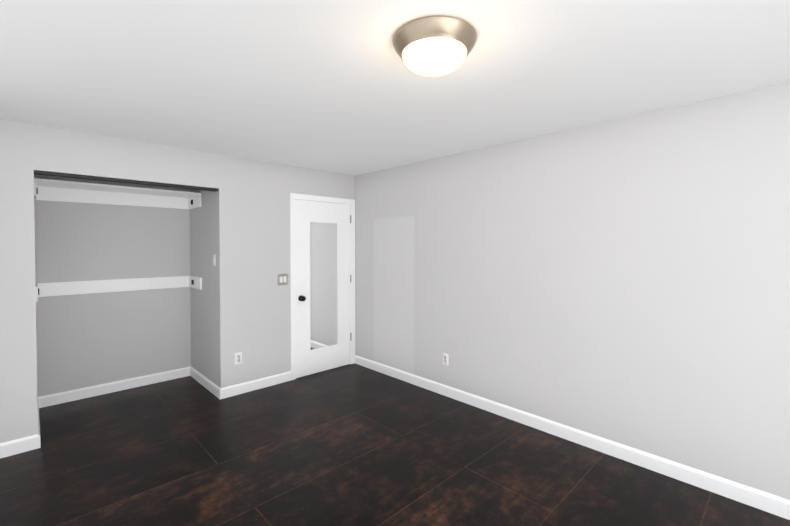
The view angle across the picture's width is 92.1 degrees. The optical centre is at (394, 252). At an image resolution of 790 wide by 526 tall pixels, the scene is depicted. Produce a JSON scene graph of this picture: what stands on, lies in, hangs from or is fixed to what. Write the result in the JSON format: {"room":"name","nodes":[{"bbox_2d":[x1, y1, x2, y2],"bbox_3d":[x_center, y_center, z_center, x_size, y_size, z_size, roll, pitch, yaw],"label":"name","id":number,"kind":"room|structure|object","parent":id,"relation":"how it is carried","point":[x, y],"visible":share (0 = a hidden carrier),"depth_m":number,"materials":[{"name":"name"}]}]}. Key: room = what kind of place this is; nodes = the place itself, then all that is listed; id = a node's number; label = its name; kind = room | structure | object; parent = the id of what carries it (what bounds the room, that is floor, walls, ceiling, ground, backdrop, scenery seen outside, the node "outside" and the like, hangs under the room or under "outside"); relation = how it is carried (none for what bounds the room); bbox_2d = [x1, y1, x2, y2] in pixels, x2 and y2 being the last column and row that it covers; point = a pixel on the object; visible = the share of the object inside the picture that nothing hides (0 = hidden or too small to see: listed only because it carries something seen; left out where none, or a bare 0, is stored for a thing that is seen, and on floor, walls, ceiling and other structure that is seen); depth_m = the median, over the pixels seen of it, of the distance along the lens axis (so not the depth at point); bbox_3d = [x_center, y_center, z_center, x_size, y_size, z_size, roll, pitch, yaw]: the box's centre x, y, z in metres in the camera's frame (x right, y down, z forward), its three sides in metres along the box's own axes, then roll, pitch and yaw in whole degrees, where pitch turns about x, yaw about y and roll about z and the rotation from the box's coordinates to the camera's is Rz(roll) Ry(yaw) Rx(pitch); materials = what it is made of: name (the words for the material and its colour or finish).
{"room":"empty bedroom","nodes":[
{"label":"empty bedroom","id":0,"kind":"room"},
{"bbox_2d":[34,175,41,396],"bbox_3d":[-3.123,0.254,3.214,0.120,2.440,0.840,-1,1,-44],"label":"wall","id":1,"kind":"structure","parent":0,"point":[39,357],"depth_m":3.58,"materials":[{"name":"paint"}]},
{"bbox_2d":[37,398,40,447],"bbox_3d":[-3.031,1.421,3.235,0.014,0.105,0.984,-1,1,-44],"label":"baseboard","id":2,"kind":"structure","parent":1,"relation":"attached to","point":[39,443],"depth_m":3.00,"materials":[{"name":"white wood"}]},
{"bbox_2d":[38,175,189,395],"bbox_3d":[-2.938,0.240,4.071,1.575,2.440,0.120,-1,1,-44],"label":"wall","id":3,"kind":"structure","parent":0,"point":[87,340],"depth_m":3.96,"materials":[{"name":"paint"}]},
{"bbox_2d":[37,366,190,407],"bbox_3d":[-2.891,1.408,4.042,1.335,0.105,0.014,-1,1,-44],"label":"baseboard","id":4,"kind":"structure","parent":3,"relation":"attached to","point":[75,394],"depth_m":3.96,"materials":[{"name":"white wood"}]},
{"bbox_2d":[34,178,200,208],"bbox_3d":[-2.747,-0.571,3.859,1.334,0.149,0.430,-1,1,-44],"label":"closet shelf","id":5,"kind":"object","parent":3,"relation":"attached to","point":[62,191],"visible":0.94,"depth_m":3.87,"materials":[{"name":"white wood"}]},
{"bbox_2d":[35,276,201,301],"bbox_3d":[-2.750,0.348,3.878,1.334,0.130,0.420,-1,1,-44],"label":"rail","id":6,"kind":"object","parent":3,"relation":"attached to","point":[76,287],"visible":0.98,"depth_m":3.97,"materials":[{"name":"white painted wood"}]},
{"bbox_2d":[0,119,354,442],"bbox_3d":[-1.899,0.245,3.723,3.700,2.440,0.120,-1,1,-44],"label":"wall","id":7,"kind":"structure","parent":0,"point":[252,224],"depth_m":3.69,"materials":[{"name":"paint"}]},
{"bbox_2d":[0,434,37,458],"bbox_3d":[-2.944,1.431,2.647,0.674,0.105,0.014,-1,1,-44],"label":"baseboard","id":8,"kind":"structure","parent":7,"relation":"attached to","point":[17,446],"depth_m":2.80,"materials":[{"name":"white wood"}]},
{"bbox_2d":[34,170,217,191],"bbox_3d":[-2.266,-0.617,3.357,1.331,0.021,0.080,-1,1,-44],"label":"track rail","id":9,"kind":"object","parent":7,"relation":"attached to","point":[45,173],"visible":1,"depth_m":3.25,"materials":[{"name":"grey metal"}]},
{"bbox_2d":[235,352,241,364],"bbox_3d":[-1.613,1.091,3.924,0.072,0.116,0.008,-1,1,-44],"label":"electrical outlet","id":10,"kind":"object","parent":7,"relation":"attached to","point":[238,358],"visible":1,"depth_m":3.92,"materials":[{"name":"white plastic"}]},
{"bbox_2d":[221,371,290,398],"bbox_3d":[-1.461,1.407,4.070,0.766,0.105,0.014,-1,1,-44],"label":"baseboard","id":11,"kind":"structure","parent":7,"relation":"attached to","point":[240,388],"depth_m":4.04,"materials":[{"name":"white wood"}]},
{"bbox_2d":[278,274,287,284],"bbox_3d":[-1.251,0.301,4.255,0.122,0.122,0.012,-1,1,-44],"label":"light switch","id":12,"kind":"object","parent":7,"relation":"attached to","point":[282,279],"visible":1,"depth_m":4.25,"materials":[{"name":"white plastic"}]},
{"bbox_2d":[290,193,354,379],"bbox_3d":[-0.894,0.385,4.679,0.921,2.128,0.136,-1,1,-44],"label":"door frame","id":13,"kind":"structure","parent":7,"relation":"attached to","point":[294,196],"depth_m":4.46,"materials":[{"name":"white wood"}]},
{"bbox_2d":[295,199,350,377],"bbox_3d":[-0.844,0.415,4.619,0.792,2.054,0.113,-1,1,-44],"label":"door","id":14,"kind":"structure","parent":7,"relation":"in","point":[322,282],"depth_m":4.60,"materials":[{"name":"white wood"}]},
{"bbox_2d":[190,189,213,382],"bbox_3d":[-2.084,0.237,4.232,0.120,2.440,0.810,-1,1,-44],"label":"wall","id":15,"kind":"structure","parent":0,"point":[201,257],"depth_m":4.18,"materials":[{"name":"paint"}]},
{"bbox_2d":[190,367,220,398],"bbox_3d":[-2.079,1.406,4.150,0.014,0.105,0.984,-1,1,-44],"label":"baseboard","id":16,"kind":"structure","parent":15,"relation":"attached to","point":[207,384],"depth_m":4.08,"materials":[{"name":"white wood"}]},
{"bbox_2d":[213,255,215,265],"bbox_3d":[-1.851,0.079,3.887,0.018,0.115,0.070,-1,1,-44],"label":"light switch","id":17,"kind":"object","parent":15,"relation":"attached to","point":[214,260],"visible":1,"depth_m":3.88,"materials":[{"name":"white plastic"}]},
{"bbox_2d":[210,191,216,384],"bbox_3d":[-1.223,0.233,4.469,1.691,2.440,0.020,-1,1,-44],"label":"wall","id":18,"kind":"structure","parent":0,"point":[212,194],"depth_m":3.91,"materials":[{"name":"paint"}]},
{"bbox_2d":[0,363,789,525],"bbox_3d":[-0.219,1.545,1.996,3.940,0.100,6.910,-1,1,-44],"label":"floor","id":19,"kind":"structure","parent":0,"point":[354,444],"depth_m":2.62,"materials":[{"name":"brown wood"}]},
{"bbox_2d":[0,0,789,175],"bbox_3d":[-0.219,-0.995,1.953,3.940,0.100,6.910,-1,1,-44],"label":"ceiling","id":20,"kind":"structure","parent":0,"point":[337,86],"depth_m":1.98,"materials":[{"name":"paint"}]},
{"bbox_2d":[393,15,476,76],"bbox_3d":[0.174,-0.871,1.688,0.370,0.138,0.370,-1,1,-44],"label":"ceiling light","id":21,"kind":"object","parent":20,"relation":"attached to","point":[432,46],"visible":0.9,"depth_m":1.58,"materials":[{"name":"white glass"}]},
{"bbox_2d":[355,82,789,499],"bbox_3d":[1.159,0.253,3.297,0.120,2.440,6.910,-1,1,-44],"label":"wall","id":22,"kind":"structure","parent":0,"point":[625,281],"depth_m":2.76,"materials":[{"name":"paint"}]},
{"bbox_2d":[443,353,447,365],"bbox_3d":[0.515,1.091,3.889,0.008,0.116,0.072,-1,1,-44],"label":"electrical outlet","id":23,"kind":"object","parent":22,"relation":"attached to","point":[445,359],"visible":1,"depth_m":3.88,"materials":[{"name":"white plastic"}]},
{"bbox_2d":[355,355,789,519],"bbox_3d":[1.446,1.427,2.920,0.014,0.105,5.700,-1,1,-44],"label":"baseboard","id":24,"kind":"structure","parent":22,"relation":"attached to","point":[758,499],"depth_m":2.76,"materials":[{"name":"white wood"}]}
]}

